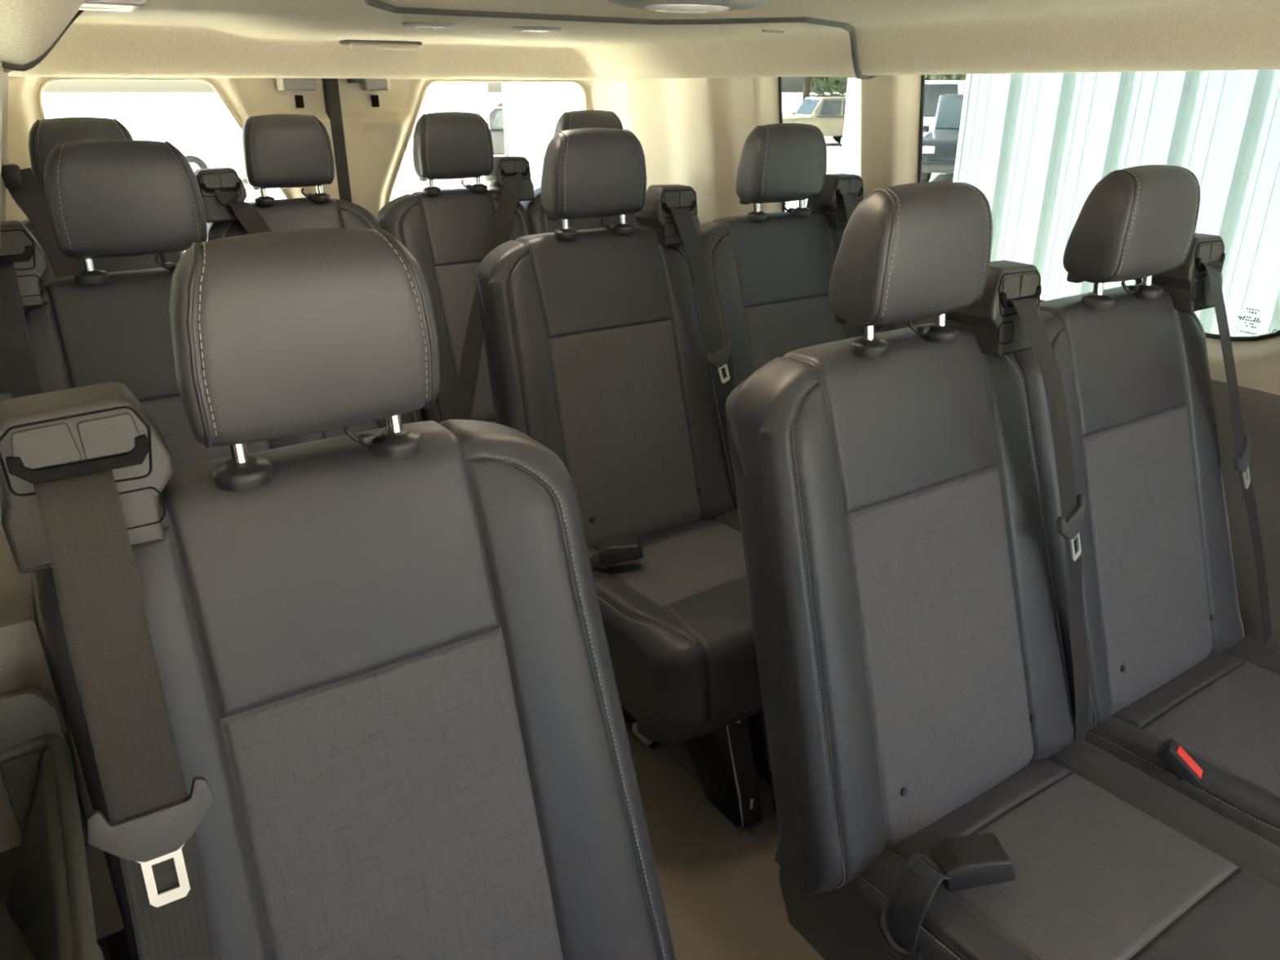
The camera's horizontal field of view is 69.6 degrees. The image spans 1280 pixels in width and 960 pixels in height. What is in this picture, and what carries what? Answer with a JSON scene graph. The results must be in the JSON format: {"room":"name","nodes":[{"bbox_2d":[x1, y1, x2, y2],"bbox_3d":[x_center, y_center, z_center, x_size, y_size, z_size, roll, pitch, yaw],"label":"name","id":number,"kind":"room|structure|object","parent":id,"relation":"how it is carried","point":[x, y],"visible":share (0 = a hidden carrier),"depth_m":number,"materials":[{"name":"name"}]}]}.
{"room":"vehicle interior","nodes":[
{"label":"vehicle interior","id":0,"kind":"room"},
{"bbox_2d":[0,60,124,959],"bbox_3d":[-0.750,0.120,1.132,0.224,1.330,2.783,-13,26,-28],"label":"wall","id":1,"kind":"structure","parent":0,"point":[26,660],"depth_m":0.72,"materials":[{"name":"beige"}]},
{"bbox_2d":[0,141,83,278],"bbox_3d":[-1.105,-0.378,1.765,0.161,0.514,0.063,6,24,14],"label":"belt","id":2,"kind":"object","parent":1,"relation":"hanging from","point":[22,184],"visible":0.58,"depth_m":1.72,"materials":[{"name":"grey fabric"}]},
{"bbox_2d":[0,686,103,959],"bbox_3d":[-0.358,0.385,0.598,0.064,0.392,0.342,-15,27,-31],"label":"door panel","id":3,"kind":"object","parent":1,"relation":"attached to","point":[49,900],"depth_m":0.62,"materials":[{"name":"grey plastic"}]},
{"bbox_2d":[5,76,339,222],"bbox_3d":[-1.164,-0.404,2.391,0.842,1.370,0.081,-15,27,-31],"label":"door","id":4,"kind":"structure","parent":1,"relation":"in","point":[244,98],"depth_m":2.29,"materials":[{"name":"beige plastic"}]},
{"bbox_2d":[0,0,1279,79],"bbox_3d":[0.260,-0.466,0.862,1.900,0.146,3.940,-15,27,-31],"label":"ceiling","id":5,"kind":"structure","parent":0,"point":[597,39],"depth_m":1.62,"materials":[{"name":"beige fabric"}]},
{"bbox_2d":[79,0,146,11],"bbox_3d":[-0.581,-0.516,0.991,0.085,0.018,0.050,-15,27,-31],"label":"recessed light","id":6,"kind":"object","parent":5,"relation":"in","point":[93,5],"visible":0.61,"depth_m":0.98,"materials":[{"name":"grey plastic"}]},
{"bbox_2d":[339,40,422,49],"bbox_3d":[-0.611,-1.030,2.182,0.185,0.018,0.056,-15,27,-31],"label":"handle","id":7,"kind":"object","parent":5,"relation":"attached to","point":[353,44],"visible":1,"depth_m":2.16,"materials":[{"name":"beige plastic"}]},
{"bbox_2d":[402,22,457,28],"bbox_3d":[-0.366,-0.791,1.602,0.094,0.008,0.094,-15,27,-31],"label":"recessed light","id":8,"kind":"object","parent":5,"relation":"in","point":[415,24],"visible":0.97,"depth_m":1.58,"materials":[{"name":"grey plastic"}]},
{"bbox_2d":[511,26,561,32],"bbox_3d":[-0.193,-0.836,1.708,0.094,0.008,0.094,-15,27,-31],"label":"recessed light","id":9,"kind":"object","parent":5,"relation":"in","point":[531,28],"visible":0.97,"depth_m":1.68,"materials":[{"name":"grey plastic"}]},
{"bbox_2d":[607,0,769,13],"bbox_3d":[0.056,-0.552,1.063,0.214,0.021,0.154,-15,27,-31],"label":"recessed light","id":10,"kind":"object","parent":5,"relation":"in","point":[663,6],"visible":1,"depth_m":1.03,"materials":[{"name":"grey plastic"}]},
{"bbox_2d":[762,30,783,33],"bbox_3d":[0.250,-0.840,1.724,0.050,0.004,0.006,-15,27,-31],"label":"coat hook","id":11,"kind":"object","parent":5,"relation":"attached to","point":[763,31],"visible":1,"depth_m":1.72,"materials":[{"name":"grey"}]},
{"bbox_2d":[625,724,824,959],"bbox_3d":[0.277,0.739,1.425,1.860,0.042,3.900,-15,27,-31],"label":"floor","id":12,"kind":"structure","parent":0,"point":[719,880],"depth_m":1.56,"materials":[{"name":"carpet"}]},
{"bbox_2d":[21,116,180,284],"bbox_3d":[-0.982,-0.106,1.865,0.396,1.161,0.696,-15,27,-31],"label":"passenger seat","id":13,"kind":"object","parent":12,"relation":"on","point":[44,135],"visible":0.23,"depth_m":1.83,"materials":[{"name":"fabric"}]},
{"bbox_2d":[0,139,340,959],"bbox_3d":[-0.579,0.145,1.291,0.470,1.148,0.696,-15,27,-31],"label":"passenger seat","id":14,"kind":"object","parent":12,"relation":"on","point":[115,197],"visible":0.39,"depth_m":1.29,"materials":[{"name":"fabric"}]},
{"bbox_2d":[194,114,422,435],"bbox_3d":[-0.654,-0.191,2.065,0.403,1.161,0.696,-15,27,-31],"label":"passenger seat","id":15,"kind":"object","parent":12,"relation":"on","point":[279,151],"visible":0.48,"depth_m":2.05,"materials":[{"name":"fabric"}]},
{"bbox_2d":[0,227,675,959],"bbox_3d":[-0.114,0.412,0.704,0.470,1.116,0.696,-15,27,-31],"label":"passenger seat","id":16,"kind":"object","parent":12,"relation":"on","point":[352,695],"visible":1,"depth_m":0.74,"materials":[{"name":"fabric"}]},
{"bbox_2d":[376,111,534,423],"bbox_3d":[-0.316,-0.278,2.271,0.403,1.161,0.696,-15,27,-31],"label":"passenger seat","id":17,"kind":"object","parent":12,"relation":"on","point":[448,233],"visible":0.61,"depth_m":2.30,"materials":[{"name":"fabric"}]},
{"bbox_2d":[520,110,639,235],"bbox_3d":[0.006,-0.361,2.467,0.396,1.161,0.696,-15,27,-31],"label":"passenger seat","id":18,"kind":"object","parent":12,"relation":"on","point":[539,222],"visible":0.16,"depth_m":2.44,"materials":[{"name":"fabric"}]},
{"bbox_2d":[475,128,776,829],"bbox_3d":[0.057,-0.019,1.678,0.508,1.148,0.696,-15,27,-31],"label":"passenger seat","id":19,"kind":"object","parent":12,"relation":"on","point":[606,348],"visible":0.78,"depth_m":1.69,"materials":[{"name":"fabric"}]},
{"bbox_2d":[700,123,892,389],"bbox_3d":[0.485,-0.130,1.939,0.567,1.148,0.696,-15,27,-31],"label":"passenger seat","id":20,"kind":"object","parent":12,"relation":"on","point":[771,273],"visible":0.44,"depth_m":1.93,"materials":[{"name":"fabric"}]},
{"bbox_2d":[725,181,1279,959],"bbox_3d":[0.460,0.264,1.053,0.508,1.116,0.696,-15,27,-31],"label":"passenger seat","id":21,"kind":"object","parent":12,"relation":"on","point":[940,793],"visible":1,"depth_m":1.07,"materials":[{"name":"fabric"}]},
{"bbox_2d":[1013,164,1279,848],"bbox_3d":[0.889,0.153,1.314,0.567,1.116,0.696,-15,27,-31],"label":"passenger seat","id":22,"kind":"object","parent":12,"relation":"on","point":[1178,695],"visible":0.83,"depth_m":1.33,"materials":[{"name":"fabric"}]},
{"bbox_2d":[591,75,1279,650],"bbox_3d":[0.978,-0.084,1.612,0.154,1.330,3.852,-15,27,-31],"label":"wall","id":23,"kind":"structure","parent":0,"point":[692,132],"depth_m":2.03,"materials":[{"name":"beige plastic"}]},
{"bbox_2d":[321,78,594,217],"bbox_3d":[-0.430,-0.593,2.826,0.909,1.378,0.099,-15,27,-31],"label":"door","id":24,"kind":"structure","parent":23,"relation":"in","point":[373,121],"depth_m":2.49,"materials":[{"name":"beige plastic"}]},
{"bbox_2d":[777,76,861,212],"bbox_3d":[0.442,-0.853,2.221,0.072,0.538,0.306,-15,27,-31],"label":"window","id":25,"kind":"structure","parent":23,"relation":"in","point":[831,104],"depth_m":2.20,"materials":[{"name":"clear glass"}]},
{"bbox_2d":[917,69,1279,341],"bbox_3d":[0.841,-0.595,1.681,0.079,0.590,0.839,-15,27,-31],"label":"window","id":26,"kind":"structure","parent":23,"relation":"in","point":[1037,146],"depth_m":1.66,"materials":[{"name":"clear glass"}]},
{"label":"outside","id":27,"kind":"structure","parent":0,"visible":0},
{"bbox_2d":[41,92,505,223],"bbox_3d":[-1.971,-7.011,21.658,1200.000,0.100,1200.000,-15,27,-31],"label":"ground","id":28,"kind":"structure","parent":27,"point":[140,113],"depth_m":115.78,"materials":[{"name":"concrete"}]},
{"bbox_2d":[138,111,244,173],"bbox_3d":[-9.266,-7.736,21.319,4.820,1.500,2.190,-18,29,-36],"label":"car","id":29,"kind":"object","parent":28,"relation":"on","point":[206,139],"visible":0.27,"depth_m":20.14,"materials":[{"name":"white paint"}]},
{"bbox_2d":[390,81,489,200],"bbox_3d":[-3.438,-5.728,14.536,2.060,3.110,5.264,-3,23,-8],"label":"trailer","id":30,"kind":"object","parent":28,"relation":"on","point":[439,96],"visible":0.02,"depth_m":12.20,"materials":[{"name":"white"}]},
{"bbox_2d":[488,102,502,108],"bbox_3d":[-5.358,-13.436,34.732,4.720,1.500,2.140,-12,26,-26],"label":"car","id":31,"kind":"object","parent":28,"relation":"on","point":[493,104],"visible":0.05,"depth_m":34.06,"materials":[{"name":"white paint"}]},
{"bbox_2d":[488,106,505,155],"bbox_3d":[-4.057,-10.115,26.917,4.720,1.500,2.140,-5,23,-10],"label":"car","id":32,"kind":"object","parent":28,"relation":"on","point":[495,113],"visible":0.03,"depth_m":26.07,"materials":[{"name":"grey paint"}]},
{"bbox_2d":[502,82,585,202],"bbox_3d":[-0.902,-6.384,16.080,2.910,3.110,5.264,-3,23,-8],"label":"trailer","id":33,"kind":"object","parent":28,"relation":"on","point":[532,111],"visible":0.02,"depth_m":13.57,"materials":[{"name":"white"}]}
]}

